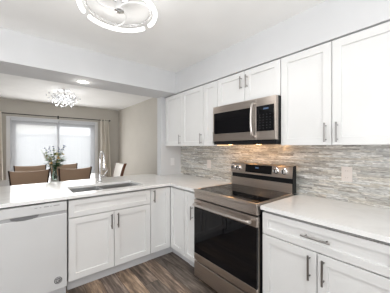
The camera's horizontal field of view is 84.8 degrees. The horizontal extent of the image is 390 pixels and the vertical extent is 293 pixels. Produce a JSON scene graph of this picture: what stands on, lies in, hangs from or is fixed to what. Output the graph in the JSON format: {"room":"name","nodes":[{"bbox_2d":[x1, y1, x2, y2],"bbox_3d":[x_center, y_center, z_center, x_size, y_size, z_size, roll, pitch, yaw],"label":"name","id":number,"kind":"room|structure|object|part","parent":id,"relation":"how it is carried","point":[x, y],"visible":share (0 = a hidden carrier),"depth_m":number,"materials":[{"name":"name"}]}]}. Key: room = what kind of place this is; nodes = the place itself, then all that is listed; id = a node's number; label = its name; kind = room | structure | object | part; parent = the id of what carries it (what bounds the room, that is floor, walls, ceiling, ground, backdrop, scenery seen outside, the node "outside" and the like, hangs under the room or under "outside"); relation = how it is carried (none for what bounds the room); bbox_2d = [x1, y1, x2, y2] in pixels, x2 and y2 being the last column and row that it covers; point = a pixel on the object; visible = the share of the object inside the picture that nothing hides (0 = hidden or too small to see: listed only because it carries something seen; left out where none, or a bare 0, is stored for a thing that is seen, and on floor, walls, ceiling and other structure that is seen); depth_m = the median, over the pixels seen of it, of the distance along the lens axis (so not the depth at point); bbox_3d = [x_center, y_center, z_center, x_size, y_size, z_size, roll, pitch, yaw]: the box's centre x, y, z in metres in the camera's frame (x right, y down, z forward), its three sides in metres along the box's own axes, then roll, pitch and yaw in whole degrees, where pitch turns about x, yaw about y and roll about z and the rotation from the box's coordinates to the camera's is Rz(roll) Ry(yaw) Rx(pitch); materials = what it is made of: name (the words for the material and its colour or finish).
{"room":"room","nodes":[
{"label":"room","id":0,"kind":"room"},
{"bbox_2d":[0,98,117,179],"bbox_3d":[-4.274,0.140,4.852,5.240,2.440,0.120,0,0,-39],"label":"wall","id":1,"kind":"structure","parent":0,"point":[6,105],"depth_m":5.48,"materials":[{"name":"beige paint"}]},
{"bbox_2d":[6,116,97,179],"bbox_3d":[-3.487,0.330,5.397,1.930,2.060,0.020,0,0,-39],"label":"trim","id":2,"kind":"structure","parent":1,"relation":"attached to","point":[8,118],"depth_m":4.82,"materials":[{"name":"white paint"}]},
{"bbox_2d":[10,119,94,173],"bbox_3d":[-3.522,0.360,5.440,1.790,2.000,0.110,0,0,-39],"label":"window","id":3,"kind":"structure","parent":1,"relation":"in","point":[57,125],"depth_m":5.44,"materials":[{"name":"grey plastic"}]},
{"bbox_2d":[11,117,57,171],"bbox_3d":[-3.798,0.312,5.091,0.902,1.975,0.064,0,0,-39],"label":"roller blind","id":4,"kind":"object","parent":3,"relation":"attached to","point":[23,153],"visible":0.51,"depth_m":4.98,"materials":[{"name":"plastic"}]},
{"bbox_3d":[-3.820,0.360,5.180,0.900,1.900,0.030,0,0,-39],"label":"sash","id":5,"kind":"part","parent":3,"relation":"part of","materials":[{"name":"white glass"}]},
{"bbox_3d":[-3.208,0.360,5.719,0.850,1.900,0.030,0,0,-39],"label":"sash","id":6,"kind":"part","parent":3,"relation":"part of","materials":[{"name":"grey plastic"}]},
{"bbox_2d":[59,120,94,173],"bbox_3d":[-3.103,0.312,5.652,0.852,1.975,0.064,0,0,-39],"label":"roller blind","id":7,"kind":"object","parent":3,"relation":"attached to","point":[68,148],"visible":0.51,"depth_m":5.62,"materials":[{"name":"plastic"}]},
{"bbox_2d":[2,112,109,121],"bbox_3d":[-3.567,-0.750,5.268,2.865,0.080,0.119,0,0,-39],"label":"curtain rod","id":8,"kind":"object","parent":1,"relation":"attached to","point":[2,112],"visible":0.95,"depth_m":5.29,"materials":[{"name":"black metal"}]},
{"bbox_2d":[0,111,2,179],"bbox_3d":[-4.366,0.282,4.572,0.427,2.115,0.074,0,0,-39],"label":"curtain","id":9,"kind":"object","parent":8,"relation":"hanging from","point":[1,153],"visible":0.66,"depth_m":4.66,"materials":[{"name":"white fabric"}]},
{"bbox_2d":[100,119,110,176],"bbox_3d":[-2.525,0.282,6.057,0.318,2.115,0.074,0,0,-39],"label":"curtain","id":10,"kind":"object","parent":8,"relation":"hanging from","point":[104,125],"visible":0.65,"depth_m":6.03,"materials":[{"name":"white fabric"}]},
{"bbox_2d":[118,98,156,175],"bbox_3d":[-1.190,0.140,5.105,0.120,2.440,3.360,0,0,-39],"label":"wall","id":11,"kind":"structure","parent":0,"point":[137,123],"depth_m":5.26,"materials":[{"name":"beige paint"}]},
{"bbox_2d":[66,252,217,292],"bbox_3d":[-1.684,1.400,1.545,5.320,0.080,8.520,0,0,-39],"label":"floor","id":12,"kind":"structure","parent":0,"point":[167,273],"depth_m":2.17,"materials":[{"name":"brown wood"}]},
{"bbox_2d":[8,169,49,185],"bbox_3d":[-2.671,0.857,3.449,0.516,1.010,0.498,0,0,-39],"label":"dining chair","id":13,"kind":"object","parent":12,"relation":"on","point":[33,177],"visible":0.31,"depth_m":3.27,"materials":[{"name":"brown fabric"}]},
{"bbox_2d":[13,164,46,171],"bbox_3d":[-3.109,0.857,4.044,0.516,1.010,0.498,0,0,-39],"label":"dining chair","id":14,"kind":"object","parent":12,"relation":"on","point":[39,167],"visible":0.18,"depth_m":4.17,"materials":[{"name":"brown fabric"}]},
{"bbox_2d":[0,200,66,292],"bbox_3d":[-1.586,0.924,1.989,0.600,0.872,0.597,0,0,-39],"label":"dishwasher","id":15,"kind":"object","parent":12,"relation":"on","point":[33,237],"visible":1,"depth_m":1.80,"materials":[{"name":"white metal"}]},
{"bbox_3d":[-1.406,0.591,1.761,0.190,0.032,0.010,0,0,-39],"label":"pocket handle","id":16,"kind":"part","parent":15,"relation":"part of","materials":[{"name":"grey plastic"}]},
{"bbox_2d":[0,200,62,208],"bbox_3d":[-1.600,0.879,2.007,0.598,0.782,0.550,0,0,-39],"label":"control panel","id":17,"kind":"object","parent":15,"relation":"in","point":[59,200],"depth_m":1.82,"materials":[{"name":"white plastic"}]},
{"bbox_3d":[-1.414,0.533,1.777,0.600,0.083,0.042,0,0,-39],"label":"control panel","id":18,"kind":"part","parent":15,"relation":"part of","materials":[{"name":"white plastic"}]},
{"bbox_2d":[0,173,106,186],"bbox_3d":[-2.586,0.978,3.953,1.700,0.765,0.880,0,0,-39],"label":"dining table","id":19,"kind":"object","parent":12,"relation":"on","point":[2,182],"visible":0.13,"depth_m":3.79,"materials":[{"name":"grey"}]},
{"bbox_2d":[52,167,57,179],"bbox_3d":[-2.581,0.485,3.931,0.090,0.220,0.090,0,0,-39],"label":"flower vase","id":20,"kind":"object","parent":19,"relation":"on","point":[54,174],"visible":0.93,"depth_m":3.90,"materials":[{"name":"clear glass"}]},
{"bbox_2d":[41,145,65,170],"bbox_3d":[-2.576,0.268,3.935,0.418,0.626,0.392,0,0,-39],"label":"flower bouquet","id":21,"kind":"object","parent":20,"relation":"in","point":[56,163],"visible":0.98,"depth_m":3.90,"materials":[{"name":"green plant"}]},
{"bbox_2d":[49,163,77,176],"bbox_3d":[-2.673,0.857,4.395,0.516,1.010,0.498,0,0,-39],"label":"dining chair","id":22,"kind":"object","parent":12,"relation":"on","point":[66,166],"visible":0.19,"depth_m":4.57,"materials":[{"name":"beige leather"}]},
{"bbox_2d":[58,166,91,180],"bbox_3d":[-2.195,0.857,3.858,0.516,1.010,0.498,0,0,-39],"label":"dining chair","id":23,"kind":"object","parent":12,"relation":"on","point":[82,173],"visible":0.34,"depth_m":3.68,"materials":[{"name":"beige leather"}]},
{"bbox_2d":[66,189,149,289],"bbox_3d":[-1.017,0.919,2.445,0.832,0.882,0.640,0,0,-39],"label":"base cabinet","id":24,"kind":"object","parent":12,"relation":"on","point":[109,234],"visible":0.89,"depth_m":2.19,"materials":[{"name":"white paint"}]},
{"bbox_3d":[-1.010,0.956,2.105,0.411,0.580,0.020,0,0,-39],"label":"door","id":25,"kind":"part","parent":24,"relation":"part of","materials":[{"name":"white paint"}]},
{"bbox_3d":[-0.848,0.578,2.235,0.827,0.160,0.020,0,0,-39],"label":"false drawer","id":26,"kind":"part","parent":24,"relation":"part of","materials":[{"name":"white paint"}]},
{"bbox_2d":[0,174,230,207],"bbox_3d":[-0.898,0.461,2.477,2.383,0.030,1.518,0,0,-39],"label":"countertop","id":27,"kind":"structure","parent":24,"relation":"on","point":[15,195],"depth_m":2.41,"materials":[{"name":"white stone"}]},
{"bbox_2d":[98,151,107,181],"bbox_3d":[-1.160,0.248,2.653,0.123,0.396,0.210,0,0,-14],"label":"faucet","id":28,"kind":"object","parent":27,"relation":"on","point":[100,175],"visible":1,"depth_m":2.70,"materials":[{"name":"silver metal"}]},
{"bbox_3d":[-1.155,0.203,2.651,0.020,0.306,0.193,0,0,-39],"label":"spout","id":29,"kind":"part","parent":28,"relation":"part of","materials":[{"name":"silver metal"}]},
{"bbox_2d":[69,183,143,199],"bbox_3d":[-1.024,0.568,2.463,0.764,0.184,0.426,0,0,-39],"label":"sink","id":30,"kind":"object","parent":27,"relation":"in","point":[76,190],"visible":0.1,"depth_m":2.56,"materials":[{"name":"metal"}]},
{"bbox_3d":[-1.190,0.570,2.329,0.324,0.181,0.416,0,0,-39],"label":"bowl","id":31,"kind":"part","parent":30,"relation":"part of","materials":[{"name":"metal"}]},
{"bbox_3d":[-0.892,0.570,2.570,0.412,0.181,0.416,0,0,-39],"label":"bowl","id":32,"kind":"part","parent":30,"relation":"part of","materials":[{"name":"metal"}]},
{"bbox_3d":[-0.686,0.956,2.366,0.411,0.580,0.020,0,0,-39],"label":"door","id":33,"kind":"part","parent":24,"relation":"part of","materials":[{"name":"white paint"}]},
{"bbox_2d":[113,162,126,176],"bbox_3d":[-1.797,0.857,4.615,0.498,1.010,0.516,0,0,-39],"label":"dining chair","id":34,"kind":"object","parent":12,"relation":"on","point":[119,168],"visible":0.38,"depth_m":4.74,"materials":[{"name":"white fabric"}]},
{"bbox_3d":[-1.671,0.630,4.717,0.173,0.540,0.476,0,0,-39],"label":"backrest","id":35,"kind":"part","parent":34,"relation":"part of","materials":[{"name":"white fabric"}]},
{"bbox_3d":[-1.539,0.646,4.534,0.177,0.588,0.053,0,0,-19],"label":"rail","id":36,"kind":"part","parent":34,"relation":"part of","materials":[{"name":"brown wood"}]},
{"bbox_2d":[148,186,189,263],"bbox_3d":[-0.264,0.919,2.889,0.893,0.882,0.885,0,0,-39],"label":"base cabinet","id":37,"kind":"object","parent":12,"relation":"on","point":[166,202],"visible":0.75,"depth_m":2.58,"materials":[{"name":"white paint"}]},
{"bbox_3d":[-0.418,0.872,2.582,0.263,0.748,0.020,0,0,-39],"label":"door","id":38,"kind":"part","parent":37,"relation":"part of","materials":[{"name":"white paint"}]},
{"bbox_3d":[-0.207,0.872,2.553,0.020,0.748,0.281,0,0,-39],"label":"door","id":39,"kind":"part","parent":37,"relation":"part of","materials":[{"name":"white paint"}]},
{"bbox_2d":[184,190,195,266],"bbox_3d":[0.170,0.919,2.516,0.640,0.882,0.235,0,0,-39],"label":"base cabinet","id":40,"kind":"object","parent":12,"relation":"on","point":[189,196],"visible":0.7,"depth_m":2.38,"materials":[{"name":"white paint"}]},
{"bbox_2d":[192,162,296,292],"bbox_3d":[0.460,0.768,2.102,0.738,1.183,0.762,0,0,-39],"label":"electric range","id":41,"kind":"object","parent":12,"relation":"on","point":[228,218],"visible":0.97,"depth_m":1.94,"materials":[{"name":"silver metal"}]},
{"bbox_3d":[0.247,1.248,1.930,0.045,0.154,0.760,0,0,-39],"label":"storage drawer","id":42,"kind":"part","parent":41,"relation":"part of","materials":[{"name":"silver metal"}]},
{"bbox_3d":[0.205,0.575,1.889,0.074,0.026,0.695,0,0,-39],"label":"handle","id":43,"kind":"part","parent":41,"relation":"part of","materials":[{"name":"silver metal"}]},
{"bbox_3d":[0.238,0.852,1.923,0.020,0.471,0.760,0,0,-39],"label":"door glass","id":44,"kind":"part","parent":41,"relation":"part of","materials":[{"name":"black glass"}]},
{"bbox_3d":[0.247,0.846,1.930,0.045,0.618,0.760,0,0,-39],"label":"oven door","id":45,"kind":"part","parent":41,"relation":"part of","materials":[{"name":"silver metal"}]},
{"bbox_3d":[0.253,0.485,1.935,0.059,0.078,0.760,0,0,-39],"label":"panel","id":46,"kind":"part","parent":41,"relation":"part of","materials":[{"name":"silver metal"}]},
{"bbox_2d":[194,183,293,206],"bbox_3d":[0.452,0.445,2.095,0.579,0.021,0.762,0,0,-39],"label":"cooktop","id":47,"kind":"object","parent":41,"relation":"in","point":[235,193],"depth_m":2.00,"materials":[{"name":"grey glass"}]},
{"bbox_3d":[0.672,0.236,2.278,0.015,0.084,0.325,0,0,-39],"label":"display panel","id":48,"kind":"part","parent":41,"relation":"part of","materials":[{"name":"black glass"}]},
{"bbox_3d":[0.690,0.239,2.290,0.059,0.118,0.754,0,0,-39],"label":"control panel","id":49,"kind":"part","parent":41,"relation":"part of","materials":[{"name":"silver metal"}]},
{"bbox_3d":[0.843,0.235,2.034,0.038,0.060,0.060,0,0,-39],"label":"knob","id":50,"kind":"part","parent":41,"relation":"part of","materials":[{"name":"silver metal"}]},
{"bbox_2d":[263,211,389,292],"bbox_3d":[0.980,0.919,1.511,0.640,0.882,0.785,0,0,-39],"label":"base cabinet","id":51,"kind":"object","parent":12,"relation":"on","point":[300,256],"visible":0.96,"depth_m":1.33,"materials":[{"name":"white paint"}]},
{"bbox_3d":[0.647,0.956,1.494,0.020,0.580,0.387,0,0,-39],"label":"door","id":52,"kind":"part","parent":51,"relation":"part of","materials":[{"name":"white paint"}]},
{"bbox_3d":[0.721,0.763,1.354,0.040,0.155,0.013,0,0,-39],"label":"handle","id":53,"kind":"part","parent":51,"relation":"part of","materials":[{"name":"silver metal"}]},
{"bbox_3d":[0.745,0.570,1.325,0.040,0.013,0.170,0,0,-39],"label":"handle","id":54,"kind":"part","parent":51,"relation":"part of","materials":[{"name":"silver metal"}]},
{"bbox_3d":[0.772,0.763,1.291,0.040,0.155,0.013,0,0,-39],"label":"handle","id":55,"kind":"part","parent":51,"relation":"part of","materials":[{"name":"silver metal"}]},
{"bbox_2d":[260,194,389,242],"bbox_3d":[0.995,0.461,1.522,0.636,0.030,0.789,0,0,-39],"label":"countertop","id":56,"kind":"structure","parent":51,"relation":"on","point":[372,222],"depth_m":1.43,"materials":[{"name":"white stone"}]},
{"bbox_3d":[0.893,0.956,1.189,0.020,0.580,0.387,0,0,-39],"label":"door","id":57,"kind":"part","parent":51,"relation":"part of","materials":[{"name":"white paint"}]},
{"bbox_2d":[0,0,325,110],"bbox_3d":[-1.684,-1.130,1.545,5.320,0.100,8.520,0,0,-39],"label":"ceiling","id":58,"kind":"structure","parent":0,"point":[184,33],"depth_m":1.98,"materials":[{"name":"paint"}]},
{"bbox_2d":[46,89,80,108],"bbox_3d":[-2.488,-0.902,4.032,0.544,0.355,0.551,0,0,-39],"label":"chandelier","id":59,"kind":"object","parent":58,"relation":"hanging from","point":[63,96],"visible":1,"depth_m":4.00,"materials":[{"name":"white glass"}]},
{"bbox_2d":[77,0,156,32],"bbox_3d":[-0.536,-1.013,1.512,0.528,0.134,0.528,0,0,-39],"label":"ceiling light","id":60,"kind":"object","parent":58,"relation":"attached to","point":[118,8],"visible":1,"depth_m":1.57,"materials":[{"name":"silver metal"}]},
{"bbox_3d":[-0.638,-0.975,1.421,0.061,0.017,0.234,0,0,25],"label":"arm","id":61,"kind":"part","parent":60,"relation":"part of","materials":[{"name":"white ceramic"}]},
{"bbox_3d":[-0.564,-0.975,1.645,0.061,0.017,0.234,0,0,-35],"label":"arm","id":62,"kind":"part","parent":60,"relation":"part of","materials":[{"name":"white ceramic"}]},
{"bbox_3d":[-0.407,-0.975,1.469,0.234,0.017,0.061,0,0,-5],"label":"arm","id":63,"kind":"part","parent":60,"relation":"part of","materials":[{"name":"white ceramic"}]},
{"bbox_2d":[157,97,180,175],"bbox_3d":[-0.418,0.140,3.492,0.384,2.440,0.120,0,0,-39],"label":"wall partition","id":64,"kind":"structure","parent":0,"point":[164,153],"depth_m":3.39,"materials":[{"name":"grey paint"}]},
{"bbox_2d":[0,0,389,97],"bbox_3d":[-0.685,-0.929,0.180,4.960,0.301,4.940,0,0,-39],"label":"soffit","id":65,"kind":"structure","parent":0,"point":[327,21],"depth_m":2.13,"materials":[{"name":"grey paint"}]},
{"bbox_2d":[76,80,89,83],"bbox_3d":[-1.334,-0.776,2.547,0.144,0.005,0.144,0,0,-39],"label":"recessed light","id":66,"kind":"object","parent":65,"relation":"in","point":[78,81],"visible":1,"depth_m":2.53,"materials":[{"name":"white plastic"}]},
{"bbox_3d":[1.292,0.140,1.775,0.120,2.440,4.940,0,0,-39],"label":"wall","id":67,"kind":"structure","parent":0,"visible":0},
{"bbox_2d":[218,59,280,106],"bbox_3d":[0.609,-0.605,2.227,0.370,0.314,0.764,0,0,-39],"label":"upper cabinet","id":68,"kind":"object","parent":67,"relation":"attached to","point":[264,80],"visible":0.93,"depth_m":2.08,"materials":[{"name":"white paint"}]},
{"bbox_3d":[0.384,-0.605,2.292,0.020,0.314,0.377,0,0,-39],"label":"door","id":69,"kind":"part","parent":68,"relation":"part of","materials":[{"name":"white paint"}]},
{"bbox_2d":[213,95,280,144],"bbox_3d":[0.568,-0.233,2.193,0.459,0.417,0.760,0,0,-39],"label":"microwave oven","id":70,"kind":"object","parent":68,"relation":"attached to","point":[257,121],"visible":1,"depth_m":2.01,"materials":[{"name":"silver metal"}]},
{"bbox_3d":[0.379,-0.255,2.195,0.034,0.226,0.496,0,0,-39],"label":"door glass","id":71,"kind":"part","parent":70,"relation":"part of","materials":[{"name":"black glass"}]},
{"bbox_3d":[0.395,-0.253,2.178,0.040,0.375,0.565,0,0,-39],"label":"door","id":72,"kind":"part","parent":70,"relation":"part of","materials":[{"name":"silver metal"}]},
{"bbox_3d":[0.521,-0.247,1.939,0.068,0.324,0.020,0,0,-39],"label":"handle","id":73,"kind":"part","parent":70,"relation":"part of","materials":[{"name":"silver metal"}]},
{"bbox_3d":[0.627,-0.255,1.887,0.034,0.226,0.177,0,0,-39],"label":"control panel","id":74,"kind":"part","parent":70,"relation":"part of","materials":[{"name":"black glass"}]},
{"bbox_3d":[0.634,-0.253,1.882,0.040,0.375,0.193,0,0,-39],"label":"control frame","id":75,"kind":"part","parent":70,"relation":"part of","materials":[{"name":"silver metal"}]},
{"bbox_3d":[0.624,-0.605,1.994,0.020,0.314,0.377,0,0,-39],"label":"door","id":76,"kind":"part","parent":68,"relation":"part of","materials":[{"name":"white paint"}]},
{"bbox_2d":[181,145,389,208],"bbox_3d":[0.631,0.217,2.490,0.011,0.485,2.753,0,0,-39],"label":"backsplash","id":77,"kind":"structure","parent":67,"relation":"attached to","point":[318,167],"depth_m":1.89,"materials":[{"name":"stone"}]},
{"bbox_2d":[165,93,181,145],"bbox_3d":[-0.222,-0.393,3.258,0.371,0.756,0.486,0,0,-39],"label":"upper cabinet","id":78,"kind":"object","parent":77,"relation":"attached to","point":[173,103],"depth_m":3.17,"materials":[{"name":"white paint"}]},
{"bbox_3d":[-0.337,-0.393,3.452,0.307,0.756,0.040,0,0,-39],"label":"filler strip","id":79,"kind":"part","parent":78,"relation":"part of","materials":[{"name":"white wood"}]},
{"bbox_2d":[182,85,203,145],"bbox_3d":[0.073,-0.388,2.891,0.370,0.747,0.452,0,0,-39],"label":"upper cabinet","id":80,"kind":"object","parent":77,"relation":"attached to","point":[193,99],"visible":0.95,"depth_m":2.79,"materials":[{"name":"white paint"}]},
{"bbox_2d":[207,160,210,167],"bbox_3d":[0.197,0.240,3.012,0.009,0.120,0.075,0,0,-39],"label":"wall outlet","id":81,"kind":"object","parent":77,"relation":"attached to","point":[208,161],"visible":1,"depth_m":3.01,"materials":[{"name":"beige plastic"}]},
{"bbox_2d":[204,80,235,145],"bbox_3d":[0.292,-0.388,2.620,0.370,0.747,0.241,0,0,-39],"label":"upper cabinet","id":82,"kind":"object","parent":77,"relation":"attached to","point":[210,89],"visible":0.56,"depth_m":2.55,"materials":[{"name":"white paint"}]},
{"bbox_3d":[0.187,-0.388,2.535,0.020,0.747,0.236,0,0,-39],"label":"door","id":83,"kind":"part","parent":82,"relation":"part of","materials":[{"name":"white paint"}]},
{"bbox_2d":[281,21,389,144],"bbox_3d":[1.095,-0.388,1.625,0.370,0.747,0.780,0,0,-39],"label":"upper cabinet","id":84,"kind":"object","parent":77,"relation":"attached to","point":[336,92],"visible":1,"depth_m":1.49,"materials":[{"name":"white paint"}]},
{"bbox_3d":[0.868,-0.388,1.692,0.020,0.747,0.385,0,0,-39],"label":"door","id":85,"kind":"part","parent":84,"relation":"part of","materials":[{"name":"white paint"}]},
{"bbox_3d":[0.944,-0.105,1.550,0.040,0.140,0.013,0,0,-39],"label":"handle","id":86,"kind":"part","parent":84,"relation":"part of","materials":[{"name":"silver metal"}]},
{"bbox_3d":[0.990,-0.105,1.493,0.040,0.140,0.013,0,0,-39],"label":"handle","id":87,"kind":"part","parent":84,"relation":"part of","materials":[{"name":"silver metal"}]},
{"bbox_3d":[1.113,-0.388,1.389,0.020,0.747,0.385,0,0,-39],"label":"door","id":88,"kind":"part","parent":84,"relation":"part of","materials":[{"name":"white paint"}]},
{"bbox_2d":[341,166,352,181],"bbox_3d":[1.231,0.220,1.731,0.009,0.120,0.075,0,0,-39],"label":"wall outlet","id":89,"kind":"object","parent":77,"relation":"attached to","point":[346,172],"visible":1,"depth_m":1.73,"materials":[{"name":"beige plastic"}]},
{"label":"outside","id":90,"kind":"structure","parent":0,"visible":0},
{"bbox_3d":[-6.685,1.440,9.081,19.000,0.080,9.470,0,0,-39],"label":"trim","id":91,"kind":"structure","parent":90,"visible":0},
{"bbox_2d":[16,124,54,133],"bbox_3d":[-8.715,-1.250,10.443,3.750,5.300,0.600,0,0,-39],"label":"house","id":92,"kind":"structure","parent":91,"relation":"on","point":[31,126],"depth_m":10.77,"materials":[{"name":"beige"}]},
{"bbox_2d":[16,133,89,176],"bbox_3d":[-5.875,0.450,8.077,19.000,1.900,0.230,0,0,-39],"label":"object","id":93,"kind":"structure","parent":91,"relation":"on","point":[33,140],"depth_m":8.19,"materials":[{"name":"white fabric"}]}
]}

